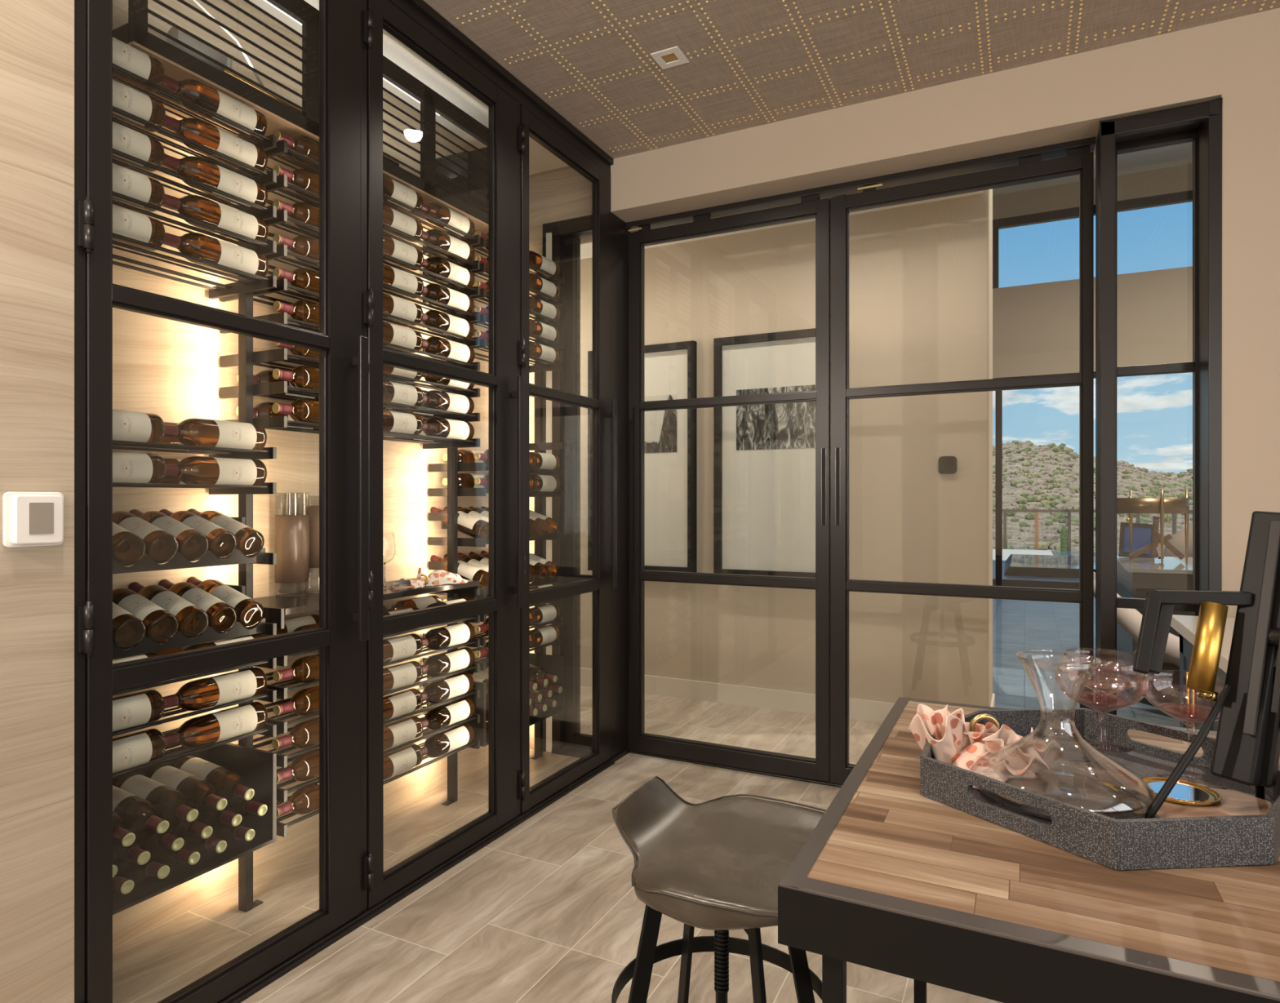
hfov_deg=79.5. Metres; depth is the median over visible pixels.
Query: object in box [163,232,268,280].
wine bottle
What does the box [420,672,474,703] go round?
wine bottle
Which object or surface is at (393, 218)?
wine bottle
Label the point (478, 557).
wine bottle
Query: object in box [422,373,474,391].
wine bottle
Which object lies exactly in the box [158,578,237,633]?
wine bottle
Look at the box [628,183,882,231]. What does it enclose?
trim
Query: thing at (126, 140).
wine bottle
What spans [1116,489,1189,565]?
table lamp
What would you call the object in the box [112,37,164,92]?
wine bottle
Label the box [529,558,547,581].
wine bottle
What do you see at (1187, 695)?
base cabinet
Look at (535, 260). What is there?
wine bottle
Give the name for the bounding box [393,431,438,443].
wine bottle
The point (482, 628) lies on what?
wine bottle
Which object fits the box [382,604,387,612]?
wine bottle
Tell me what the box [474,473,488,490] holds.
wine bottle
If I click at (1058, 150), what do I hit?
sliding door track
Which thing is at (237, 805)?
wine bottle
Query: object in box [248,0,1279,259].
ceiling
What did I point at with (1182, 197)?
window
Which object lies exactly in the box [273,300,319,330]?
wine bottle
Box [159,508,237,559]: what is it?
wine bottle
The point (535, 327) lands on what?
wine bottle
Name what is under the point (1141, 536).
picture
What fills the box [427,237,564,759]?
wine rack
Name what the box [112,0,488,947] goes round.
wall
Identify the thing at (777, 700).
baseboard
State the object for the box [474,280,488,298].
wine bottle
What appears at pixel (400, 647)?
wine bottle
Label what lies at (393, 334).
wine bottle
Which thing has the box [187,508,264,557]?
wine bottle
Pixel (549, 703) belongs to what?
wine bottle
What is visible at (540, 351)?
wine bottle
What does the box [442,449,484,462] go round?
wine bottle
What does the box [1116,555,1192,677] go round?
outdoor sofa
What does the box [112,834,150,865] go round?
wine bottle
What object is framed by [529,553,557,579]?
wine bottle
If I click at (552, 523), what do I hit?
wine bottle
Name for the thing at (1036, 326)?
wall
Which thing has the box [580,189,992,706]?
wall
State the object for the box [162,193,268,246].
wine bottle
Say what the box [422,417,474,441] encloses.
wine bottle
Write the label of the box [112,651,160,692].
wine bottle
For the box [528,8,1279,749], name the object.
wall
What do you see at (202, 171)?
wine bottle
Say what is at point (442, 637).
wine bottle
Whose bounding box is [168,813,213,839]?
wine bottle
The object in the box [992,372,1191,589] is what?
window
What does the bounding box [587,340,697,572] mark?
framed photograph
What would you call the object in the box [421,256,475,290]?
wine bottle
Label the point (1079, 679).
bowl
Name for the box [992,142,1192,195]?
ceiling
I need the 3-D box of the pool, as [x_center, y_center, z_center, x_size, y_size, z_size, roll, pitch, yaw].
[16.225,1.315,13.913,15.420,0.170,4.200,0,0,27]
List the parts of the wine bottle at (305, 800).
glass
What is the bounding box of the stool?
[611,776,826,1002]
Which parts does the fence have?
post, post, post, rail, post, post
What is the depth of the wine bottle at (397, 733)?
2.65 m
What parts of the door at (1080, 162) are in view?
recessed pull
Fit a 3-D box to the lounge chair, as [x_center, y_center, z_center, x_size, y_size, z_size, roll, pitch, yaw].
[3.301,0.802,4.532,0.916,0.696,1.102,0,0,2]
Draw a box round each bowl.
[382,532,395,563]
[1054,661,1148,715]
[1062,648,1141,696]
[1140,671,1225,727]
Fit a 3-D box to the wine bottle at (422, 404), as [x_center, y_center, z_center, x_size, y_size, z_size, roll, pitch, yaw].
[-0.889,-0.372,2.958,0.080,0.079,0.289,0,0,26]
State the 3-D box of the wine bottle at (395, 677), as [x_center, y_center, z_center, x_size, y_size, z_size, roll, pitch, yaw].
[-0.867,0.608,2.625,0.079,0.079,0.289,0,0,27]
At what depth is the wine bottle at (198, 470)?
2.05 m
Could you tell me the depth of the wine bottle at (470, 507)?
3.36 m
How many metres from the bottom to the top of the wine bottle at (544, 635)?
0.079 m
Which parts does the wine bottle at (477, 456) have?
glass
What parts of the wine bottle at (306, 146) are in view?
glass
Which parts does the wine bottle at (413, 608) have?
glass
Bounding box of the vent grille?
[153,88,475,235]
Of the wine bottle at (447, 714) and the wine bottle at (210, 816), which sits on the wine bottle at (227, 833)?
the wine bottle at (210, 816)
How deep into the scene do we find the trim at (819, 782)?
3.42 m
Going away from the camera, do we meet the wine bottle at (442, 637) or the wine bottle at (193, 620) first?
the wine bottle at (193, 620)
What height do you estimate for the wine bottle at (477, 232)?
0.078 m
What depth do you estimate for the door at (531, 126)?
3.43 m
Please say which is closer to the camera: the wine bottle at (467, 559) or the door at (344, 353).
the door at (344, 353)
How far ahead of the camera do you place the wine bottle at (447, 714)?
2.87 m
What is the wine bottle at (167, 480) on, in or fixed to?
on the wine rack at (256, 768)
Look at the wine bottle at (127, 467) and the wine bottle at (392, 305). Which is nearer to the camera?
the wine bottle at (127, 467)
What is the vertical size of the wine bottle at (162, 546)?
0.136 m
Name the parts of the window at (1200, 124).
frame, head panel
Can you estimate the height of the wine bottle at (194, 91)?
0.079 m
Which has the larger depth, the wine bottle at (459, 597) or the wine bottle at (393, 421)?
the wine bottle at (459, 597)
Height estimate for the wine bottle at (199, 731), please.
0.079 m
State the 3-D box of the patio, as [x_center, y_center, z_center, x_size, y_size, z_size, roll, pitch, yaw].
[7.558,1.280,12.880,30.000,0.120,5.400,0,0,27]
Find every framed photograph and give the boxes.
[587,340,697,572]
[713,328,815,577]
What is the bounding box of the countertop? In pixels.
[1170,614,1235,673]
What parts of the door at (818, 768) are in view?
recessed pull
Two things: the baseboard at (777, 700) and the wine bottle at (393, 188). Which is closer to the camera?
the wine bottle at (393, 188)
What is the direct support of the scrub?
on the hill
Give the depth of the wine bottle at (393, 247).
2.65 m
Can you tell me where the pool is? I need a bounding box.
[1051,551,1119,556]
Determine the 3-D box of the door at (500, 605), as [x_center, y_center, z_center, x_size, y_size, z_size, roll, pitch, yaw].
[-0.624,-0.159,2.540,0.080,2.677,0.742,0,0,27]
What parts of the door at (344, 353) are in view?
pull handle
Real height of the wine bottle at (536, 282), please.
0.079 m
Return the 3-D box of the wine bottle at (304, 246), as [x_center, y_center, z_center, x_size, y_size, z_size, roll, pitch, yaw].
[-0.995,-0.765,2.370,0.080,0.078,0.289,0,0,26]
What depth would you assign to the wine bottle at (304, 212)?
2.30 m
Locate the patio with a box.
[992,560,1079,582]
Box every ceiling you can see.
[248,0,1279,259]
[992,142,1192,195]
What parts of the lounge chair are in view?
seat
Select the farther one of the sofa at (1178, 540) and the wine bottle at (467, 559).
the sofa at (1178, 540)
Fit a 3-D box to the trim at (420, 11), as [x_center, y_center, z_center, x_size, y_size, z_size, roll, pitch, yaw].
[-0.598,-0.185,2.632,0.069,2.774,2.438,0,0,27]
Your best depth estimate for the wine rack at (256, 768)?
2.11 m
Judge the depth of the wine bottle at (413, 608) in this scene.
2.67 m
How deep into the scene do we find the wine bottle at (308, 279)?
2.30 m
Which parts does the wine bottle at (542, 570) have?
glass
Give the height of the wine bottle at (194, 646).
0.079 m
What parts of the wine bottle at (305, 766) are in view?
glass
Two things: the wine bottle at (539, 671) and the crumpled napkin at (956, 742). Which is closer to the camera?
the crumpled napkin at (956, 742)
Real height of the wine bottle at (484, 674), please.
0.095 m
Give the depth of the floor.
2.29 m
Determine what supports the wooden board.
on the serving tray
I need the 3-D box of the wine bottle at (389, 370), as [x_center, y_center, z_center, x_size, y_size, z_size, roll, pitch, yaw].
[-0.866,-0.467,2.628,0.080,0.079,0.289,0,0,26]
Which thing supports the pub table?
on the floor
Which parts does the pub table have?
leg, leg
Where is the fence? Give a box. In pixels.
[992,509,1192,552]
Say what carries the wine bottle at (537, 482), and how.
on the wine rack at (552, 664)
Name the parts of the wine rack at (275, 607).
bracket arm, bracket arm, bracket arm, bracket arm, bracket arm, bracket arm, bracket arm, bracket arm, bracket arm, bracket arm, bracket arm, bracket arm, bracket arm, bracket arm, bracket arm, foot plate, bracket arm, bracket arm, bracket arm, bracket arm, bracket arm, bracket arm, bracket arm, bracket arm, bracket arm, bracket arm, bracket arm, bracket arm, bracket arm, post, bracket arm, bracket arm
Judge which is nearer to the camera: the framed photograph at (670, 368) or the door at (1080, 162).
the door at (1080, 162)
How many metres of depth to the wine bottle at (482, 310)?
3.08 m
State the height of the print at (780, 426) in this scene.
0.354 m
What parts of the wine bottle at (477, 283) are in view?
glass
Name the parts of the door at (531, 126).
pull handle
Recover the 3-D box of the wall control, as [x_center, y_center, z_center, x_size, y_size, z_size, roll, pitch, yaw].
[1.610,-0.191,4.027,0.092,0.094,0.016,0,0,27]
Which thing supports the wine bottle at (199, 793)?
on the wine bottle at (210, 816)
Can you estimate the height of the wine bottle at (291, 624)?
0.079 m
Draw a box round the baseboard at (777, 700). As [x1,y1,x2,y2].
[580,667,995,723]
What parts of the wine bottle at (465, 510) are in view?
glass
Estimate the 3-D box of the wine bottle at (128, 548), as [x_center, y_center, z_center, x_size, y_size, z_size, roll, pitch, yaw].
[-1.347,0.088,1.912,0.289,0.136,0.079,0,0,27]
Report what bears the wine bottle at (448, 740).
on the wine rack at (275, 607)
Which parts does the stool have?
leg, leg, seat, leg, leg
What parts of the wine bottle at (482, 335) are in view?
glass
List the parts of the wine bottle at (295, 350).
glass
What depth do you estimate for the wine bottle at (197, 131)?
2.05 m
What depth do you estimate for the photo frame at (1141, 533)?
6.19 m
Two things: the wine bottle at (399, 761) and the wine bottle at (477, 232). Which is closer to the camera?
the wine bottle at (399, 761)
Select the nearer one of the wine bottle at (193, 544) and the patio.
the wine bottle at (193, 544)
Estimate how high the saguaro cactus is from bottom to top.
2.520 m
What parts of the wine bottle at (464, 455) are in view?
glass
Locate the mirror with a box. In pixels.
[1147,781,1208,801]
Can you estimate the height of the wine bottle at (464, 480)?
0.078 m
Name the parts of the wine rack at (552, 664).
bracket arm, bracket arm, cradle rail, bracket arm, bracket arm, bracket arm, bracket arm, bracket arm, bracket arm, bracket arm, bracket arm, bracket arm, bracket arm, bracket arm, bracket arm, cradle rail, cradle rail, foot plate, post, bracket arm, bracket arm, bracket arm, bracket arm, bracket arm, bracket arm, bracket arm, bracket arm, bracket arm, bracket arm, bracket arm, bracket arm, bracket arm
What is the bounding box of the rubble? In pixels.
[992,440,1192,552]
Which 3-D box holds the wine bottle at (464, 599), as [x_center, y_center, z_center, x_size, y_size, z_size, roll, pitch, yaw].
[-0.739,0.415,2.882,0.080,0.079,0.289,0,0,26]
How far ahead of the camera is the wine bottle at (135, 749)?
1.86 m
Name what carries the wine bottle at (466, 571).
on the wine rack at (552, 664)
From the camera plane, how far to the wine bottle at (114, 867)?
1.78 m
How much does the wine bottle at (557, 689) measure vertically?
0.087 m
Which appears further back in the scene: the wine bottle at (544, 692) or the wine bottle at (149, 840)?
the wine bottle at (544, 692)
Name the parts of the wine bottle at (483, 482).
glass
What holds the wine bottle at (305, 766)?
on the wine rack at (275, 607)
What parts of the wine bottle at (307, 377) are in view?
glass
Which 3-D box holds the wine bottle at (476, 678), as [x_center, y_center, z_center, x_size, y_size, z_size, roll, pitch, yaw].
[-0.655,0.782,3.246,0.291,0.094,0.079,0,0,27]
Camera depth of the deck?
18.10 m
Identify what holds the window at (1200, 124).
in the wall at (1236, 60)
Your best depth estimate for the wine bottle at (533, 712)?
3.32 m
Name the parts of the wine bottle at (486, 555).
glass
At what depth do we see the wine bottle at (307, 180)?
2.30 m
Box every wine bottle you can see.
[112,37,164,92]
[112,79,165,132]
[112,121,164,172]
[112,164,164,212]
[112,204,164,251]
[112,409,164,443]
[112,451,166,484]
[112,511,178,564]
[112,522,146,566]
[112,587,178,643]
[112,602,146,648]
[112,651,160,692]
[112,689,164,732]
[112,728,165,773]
[112,785,168,833]
[112,811,135,846]
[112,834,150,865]
[112,863,133,894]
[112,864,117,877]
[113,772,198,822]
[120,848,169,881]
[128,509,209,561]
[128,582,209,638]
[133,824,184,851]
[143,763,226,810]
[151,632,225,655]
[154,839,199,867]
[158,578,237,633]
[159,422,183,444]
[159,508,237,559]
[160,74,266,140]
[160,457,185,484]
[161,153,267,211]
[162,115,267,176]
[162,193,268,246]
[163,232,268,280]
[163,667,266,711]
[163,702,267,748]
[164,417,266,449]
[165,456,266,485]
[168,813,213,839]
[173,755,254,800]
[182,633,263,671]
[184,831,226,854]
[186,576,264,629]
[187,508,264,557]
[197,803,242,827]
[212,822,255,843]
[226,795,267,816]
[235,402,319,431]
[236,370,319,399]
[257,613,319,636]
[271,398,319,426]
[271,716,319,749]
[272,164,319,203]
[272,199,319,235]
[272,233,319,267]
[272,267,319,298]
[272,342,319,363]
[272,365,319,394]
[272,653,319,683]
[273,130,319,171]
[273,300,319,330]
[273,684,319,715]
[276,748,319,783]
[276,780,319,817]
[293,622,319,631]
[382,174,423,214]
[382,204,422,242]
[382,234,423,271]
[382,263,423,298]
[382,293,423,325]
[382,321,422,352]
[382,364,423,382]
[382,380,423,408]
[382,409,423,436]
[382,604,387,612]
[382,606,419,632]
[382,633,422,663]
[382,661,422,693]
[382,688,422,721]
[382,715,422,751]
[383,743,422,780]
[386,595,441,611]
[391,403,438,417]
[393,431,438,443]
[420,202,475,239]
[420,229,475,264]
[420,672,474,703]
[420,723,474,757]
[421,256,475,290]
[421,310,474,341]
[421,336,475,365]
[421,622,475,650]
[421,647,475,676]
[421,697,475,730]
[422,283,474,315]
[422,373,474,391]
[422,390,474,416]
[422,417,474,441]
[426,597,471,624]
[430,506,488,538]
[430,555,488,589]
[441,473,487,490]
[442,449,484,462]
[442,594,487,601]
[444,506,488,522]
[444,553,488,572]
[445,676,488,702]
[457,506,488,516]
[457,552,488,564]
[457,672,488,687]
[467,671,488,678]
[468,506,488,511]
[468,551,488,558]
[474,230,488,249]
[474,255,488,274]
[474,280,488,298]
[474,306,488,323]
[474,329,488,346]
[474,448,488,465]
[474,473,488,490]
[474,617,488,635]
[474,641,488,658]
[480,506,537,537]
[480,550,537,582]
[484,666,537,690]
[485,702,488,715]
[485,715,488,733]
[528,250,559,279]
[528,273,559,301]
[528,296,559,323]
[528,319,559,344]
[528,341,559,365]
[529,452,559,470]
[529,474,559,492]
[529,510,557,535]
[529,514,547,536]
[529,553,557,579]
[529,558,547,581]
[529,582,556,604]
[529,603,559,626]
[529,624,559,648]
[529,664,557,682]
[529,670,547,686]
[529,684,552,697]
[529,690,542,701]
[529,699,546,711]
[529,707,537,715]
[534,696,556,706]
[539,680,562,693]
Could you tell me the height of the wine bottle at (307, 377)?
0.079 m
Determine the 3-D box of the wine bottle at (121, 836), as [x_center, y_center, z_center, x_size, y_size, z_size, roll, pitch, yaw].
[-1.337,0.782,1.881,0.291,0.094,0.078,0,0,26]
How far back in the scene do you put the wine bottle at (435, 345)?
2.87 m
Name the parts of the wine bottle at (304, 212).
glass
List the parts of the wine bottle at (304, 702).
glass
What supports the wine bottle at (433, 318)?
on the wine rack at (275, 607)
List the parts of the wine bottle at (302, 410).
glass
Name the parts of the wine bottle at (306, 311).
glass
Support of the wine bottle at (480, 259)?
on the wine rack at (552, 664)
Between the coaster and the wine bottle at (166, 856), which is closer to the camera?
the coaster
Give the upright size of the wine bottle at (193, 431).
0.079 m
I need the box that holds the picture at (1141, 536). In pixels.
[1123,527,1151,555]
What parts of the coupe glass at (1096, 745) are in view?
stem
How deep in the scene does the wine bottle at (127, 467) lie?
1.86 m
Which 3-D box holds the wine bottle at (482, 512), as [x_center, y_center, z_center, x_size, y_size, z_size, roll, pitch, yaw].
[-0.665,0.088,3.277,0.289,0.136,0.079,0,0,27]
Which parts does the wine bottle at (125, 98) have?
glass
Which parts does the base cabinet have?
bar pull, door, bar pull, door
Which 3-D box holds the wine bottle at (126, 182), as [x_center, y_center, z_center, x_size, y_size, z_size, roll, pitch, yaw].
[-1.279,-0.765,1.802,0.080,0.079,0.289,0,0,26]
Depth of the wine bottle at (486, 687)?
3.13 m
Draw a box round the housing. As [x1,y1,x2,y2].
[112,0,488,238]
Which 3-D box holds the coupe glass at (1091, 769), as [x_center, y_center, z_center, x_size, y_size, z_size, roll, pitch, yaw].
[0.562,0.264,0.939,0.098,0.119,0.098,0,0,27]
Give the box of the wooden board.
[1129,778,1272,817]
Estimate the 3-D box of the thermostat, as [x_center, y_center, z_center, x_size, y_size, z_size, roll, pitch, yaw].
[-1.149,0.034,1.466,0.025,0.104,0.100,0,0,27]
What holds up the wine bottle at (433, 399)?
on the wine rack at (275, 607)
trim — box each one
[74,0,631,1002]
[542,214,592,751]
[546,226,551,752]
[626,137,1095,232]
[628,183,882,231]
[629,750,842,787]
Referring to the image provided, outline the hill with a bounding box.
[992,442,1192,551]
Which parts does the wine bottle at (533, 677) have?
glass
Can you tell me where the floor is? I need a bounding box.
[112,596,1179,1002]
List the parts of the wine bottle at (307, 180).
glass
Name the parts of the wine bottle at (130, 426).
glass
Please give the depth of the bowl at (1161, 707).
0.88 m
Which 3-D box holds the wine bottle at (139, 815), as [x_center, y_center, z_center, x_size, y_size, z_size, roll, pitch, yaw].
[-1.300,0.782,1.952,0.291,0.095,0.079,0,0,26]
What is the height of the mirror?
0.001 m
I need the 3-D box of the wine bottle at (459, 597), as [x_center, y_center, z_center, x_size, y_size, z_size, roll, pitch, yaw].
[-0.732,0.415,3.272,0.079,0.079,0.289,1,1,27]
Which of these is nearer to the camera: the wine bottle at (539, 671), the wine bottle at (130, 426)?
the wine bottle at (130, 426)
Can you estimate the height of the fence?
1.100 m
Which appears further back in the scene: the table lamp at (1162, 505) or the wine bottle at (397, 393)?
the table lamp at (1162, 505)
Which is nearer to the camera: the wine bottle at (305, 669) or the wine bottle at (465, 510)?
the wine bottle at (305, 669)
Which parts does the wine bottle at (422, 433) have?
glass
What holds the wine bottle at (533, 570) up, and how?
on the wine rack at (552, 664)
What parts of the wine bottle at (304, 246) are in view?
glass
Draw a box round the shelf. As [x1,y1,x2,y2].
[253,577,479,615]
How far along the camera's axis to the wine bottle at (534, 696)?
3.36 m
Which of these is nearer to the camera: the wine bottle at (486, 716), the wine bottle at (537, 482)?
the wine bottle at (486, 716)
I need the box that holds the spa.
[1004,554,1095,578]
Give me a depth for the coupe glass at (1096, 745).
1.02 m
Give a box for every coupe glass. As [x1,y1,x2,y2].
[1054,661,1148,776]
[1062,648,1141,751]
[1140,671,1226,789]
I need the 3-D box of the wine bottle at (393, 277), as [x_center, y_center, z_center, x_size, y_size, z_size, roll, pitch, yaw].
[-0.866,-0.765,2.628,0.080,0.079,0.289,0,0,26]
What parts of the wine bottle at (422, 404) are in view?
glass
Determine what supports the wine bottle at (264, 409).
on the wine rack at (275, 607)
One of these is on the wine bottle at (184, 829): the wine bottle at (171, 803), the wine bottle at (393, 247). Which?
the wine bottle at (171, 803)
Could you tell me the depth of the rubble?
74.72 m
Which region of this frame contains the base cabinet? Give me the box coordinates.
[1179,634,1226,731]
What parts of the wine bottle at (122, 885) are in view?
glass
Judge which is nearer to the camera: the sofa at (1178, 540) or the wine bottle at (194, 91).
the wine bottle at (194, 91)
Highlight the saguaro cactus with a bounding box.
[1061,525,1067,551]
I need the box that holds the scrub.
[992,440,1192,551]
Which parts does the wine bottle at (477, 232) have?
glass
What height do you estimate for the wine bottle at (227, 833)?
0.079 m
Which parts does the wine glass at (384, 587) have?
stem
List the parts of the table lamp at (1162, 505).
leg, lamp shade, leg, leg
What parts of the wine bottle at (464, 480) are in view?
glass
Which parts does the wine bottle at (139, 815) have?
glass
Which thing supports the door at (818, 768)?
in the wall at (1236, 60)
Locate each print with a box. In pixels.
[644,394,676,453]
[736,384,815,450]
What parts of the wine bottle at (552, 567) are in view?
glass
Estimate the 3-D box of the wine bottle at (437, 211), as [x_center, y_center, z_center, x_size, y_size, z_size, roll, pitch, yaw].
[-0.739,-1.065,2.882,0.080,0.078,0.289,0,0,26]
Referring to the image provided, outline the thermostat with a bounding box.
[2,492,63,547]
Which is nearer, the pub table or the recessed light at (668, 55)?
the pub table
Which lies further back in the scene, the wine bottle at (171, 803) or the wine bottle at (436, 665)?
the wine bottle at (436, 665)
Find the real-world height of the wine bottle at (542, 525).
0.136 m
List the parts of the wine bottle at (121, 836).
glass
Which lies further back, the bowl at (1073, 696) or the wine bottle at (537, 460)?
the wine bottle at (537, 460)
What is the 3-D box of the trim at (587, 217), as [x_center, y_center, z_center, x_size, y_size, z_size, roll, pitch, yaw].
[-0.303,-0.067,3.633,0.352,2.533,0.033,0,0,27]
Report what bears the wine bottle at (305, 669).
on the wine rack at (275, 607)
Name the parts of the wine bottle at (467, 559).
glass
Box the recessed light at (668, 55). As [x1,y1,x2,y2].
[650,46,688,69]
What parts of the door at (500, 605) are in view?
pull handle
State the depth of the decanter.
0.83 m
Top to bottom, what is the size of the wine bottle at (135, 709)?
0.078 m
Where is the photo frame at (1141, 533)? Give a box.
[1118,522,1154,558]
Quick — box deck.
[992,549,1053,560]
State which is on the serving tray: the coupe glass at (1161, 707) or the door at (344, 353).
the coupe glass at (1161, 707)
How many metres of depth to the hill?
70.14 m
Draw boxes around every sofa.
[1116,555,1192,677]
[1163,524,1192,557]
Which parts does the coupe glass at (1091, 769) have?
stem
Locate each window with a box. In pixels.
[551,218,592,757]
[992,190,1192,288]
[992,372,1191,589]
[1095,97,1222,715]
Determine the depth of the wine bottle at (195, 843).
2.04 m
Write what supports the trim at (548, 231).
attached to the wall at (1236, 60)
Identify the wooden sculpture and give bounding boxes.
[1128,516,1185,559]
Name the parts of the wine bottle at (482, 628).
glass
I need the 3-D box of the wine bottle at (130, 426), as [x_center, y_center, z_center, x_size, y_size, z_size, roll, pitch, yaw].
[-1.278,-0.180,1.802,0.080,0.078,0.289,0,0,26]
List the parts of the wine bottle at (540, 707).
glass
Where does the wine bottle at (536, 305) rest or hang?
on the wine rack at (552, 664)
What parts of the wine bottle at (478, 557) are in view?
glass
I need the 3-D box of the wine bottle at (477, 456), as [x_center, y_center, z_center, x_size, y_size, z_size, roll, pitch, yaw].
[-0.584,-0.180,3.191,0.080,0.078,0.289,0,0,26]
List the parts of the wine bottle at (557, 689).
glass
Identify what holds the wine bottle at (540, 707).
in the wine rack at (552, 664)
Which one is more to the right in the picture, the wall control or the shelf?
the wall control
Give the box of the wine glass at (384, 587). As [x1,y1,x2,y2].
[382,532,395,589]
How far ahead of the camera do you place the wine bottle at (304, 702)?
2.30 m
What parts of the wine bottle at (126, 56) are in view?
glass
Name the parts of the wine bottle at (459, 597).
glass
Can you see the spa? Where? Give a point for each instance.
(1016, 565)
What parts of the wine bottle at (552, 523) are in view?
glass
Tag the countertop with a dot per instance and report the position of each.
(1185, 625)
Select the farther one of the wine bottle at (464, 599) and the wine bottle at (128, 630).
the wine bottle at (464, 599)
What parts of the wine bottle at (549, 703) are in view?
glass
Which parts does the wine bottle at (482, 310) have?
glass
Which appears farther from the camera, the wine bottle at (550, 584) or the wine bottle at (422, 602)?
the wine bottle at (550, 584)
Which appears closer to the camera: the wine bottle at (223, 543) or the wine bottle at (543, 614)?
the wine bottle at (223, 543)
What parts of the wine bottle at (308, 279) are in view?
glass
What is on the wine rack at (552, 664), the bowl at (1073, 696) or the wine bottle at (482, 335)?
the wine bottle at (482, 335)
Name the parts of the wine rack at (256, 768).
cradle rail, cradle rail, bracket arm, bracket arm, bracket arm, bracket arm, bracket arm, bracket arm, bracket arm, bracket arm, bracket arm, post, bracket arm, foot plate, bracket arm, bracket arm, bracket arm, bracket arm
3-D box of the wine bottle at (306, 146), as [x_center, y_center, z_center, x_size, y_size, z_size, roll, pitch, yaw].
[-0.995,-1.065,2.370,0.079,0.079,0.289,0,0,27]
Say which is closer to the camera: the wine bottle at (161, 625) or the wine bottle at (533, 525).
the wine bottle at (161, 625)
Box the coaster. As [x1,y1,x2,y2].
[1135,777,1221,806]
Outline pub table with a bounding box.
[777,697,1279,1002]
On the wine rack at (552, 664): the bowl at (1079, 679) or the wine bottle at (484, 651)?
the wine bottle at (484, 651)
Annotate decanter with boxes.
[968,649,1155,819]
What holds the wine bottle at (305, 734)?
on the wine rack at (275, 607)
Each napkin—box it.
[389,568,467,589]
[908,703,1063,790]
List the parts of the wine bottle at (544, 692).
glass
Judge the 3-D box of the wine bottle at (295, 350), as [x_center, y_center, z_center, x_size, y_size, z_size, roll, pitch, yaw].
[-0.995,-0.467,2.369,0.080,0.078,0.289,0,0,26]
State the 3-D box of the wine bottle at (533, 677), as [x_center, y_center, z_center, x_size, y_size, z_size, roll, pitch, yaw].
[-0.544,0.782,3.459,0.291,0.094,0.079,0,0,26]
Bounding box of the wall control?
[937,456,956,474]
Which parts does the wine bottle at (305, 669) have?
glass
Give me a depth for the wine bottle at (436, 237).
2.87 m
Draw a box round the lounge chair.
[1093,572,1179,702]
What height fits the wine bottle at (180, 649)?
0.079 m
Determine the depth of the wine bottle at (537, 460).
3.43 m
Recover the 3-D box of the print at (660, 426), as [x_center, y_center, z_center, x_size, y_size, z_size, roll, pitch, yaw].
[0.003,-0.479,4.818,0.497,0.353,0.003,0,0,27]
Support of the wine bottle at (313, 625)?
on the wine rack at (275, 607)
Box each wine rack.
[112,63,276,915]
[219,139,479,837]
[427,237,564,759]
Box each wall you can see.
[0,0,74,1002]
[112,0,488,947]
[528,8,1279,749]
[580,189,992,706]
[992,163,1192,378]
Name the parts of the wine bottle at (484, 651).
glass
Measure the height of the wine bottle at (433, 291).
0.078 m
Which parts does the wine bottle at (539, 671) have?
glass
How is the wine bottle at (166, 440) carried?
on the wine rack at (256, 768)
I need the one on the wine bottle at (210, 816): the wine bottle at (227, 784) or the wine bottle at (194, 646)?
the wine bottle at (227, 784)
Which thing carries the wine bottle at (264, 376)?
on the wine rack at (275, 607)
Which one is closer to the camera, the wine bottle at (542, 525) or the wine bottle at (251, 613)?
the wine bottle at (251, 613)
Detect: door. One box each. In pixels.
[76,0,368,1002]
[363,0,524,908]
[518,106,617,813]
[628,195,830,782]
[830,146,1093,785]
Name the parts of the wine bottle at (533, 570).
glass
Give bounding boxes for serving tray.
[920,707,1279,870]
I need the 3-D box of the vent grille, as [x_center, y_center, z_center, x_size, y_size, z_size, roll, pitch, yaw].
[-1.020,-1.137,2.617,0.145,0.032,1.391,0,0,27]
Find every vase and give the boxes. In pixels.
[275,493,309,597]
[304,496,319,593]
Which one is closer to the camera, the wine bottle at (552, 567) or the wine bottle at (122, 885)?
the wine bottle at (122, 885)
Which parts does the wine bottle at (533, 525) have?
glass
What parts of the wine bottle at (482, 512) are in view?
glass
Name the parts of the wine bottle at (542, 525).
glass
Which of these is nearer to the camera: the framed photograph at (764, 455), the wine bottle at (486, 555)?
the wine bottle at (486, 555)
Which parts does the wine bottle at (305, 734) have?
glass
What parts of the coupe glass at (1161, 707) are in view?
stem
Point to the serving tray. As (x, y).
(1141, 843)

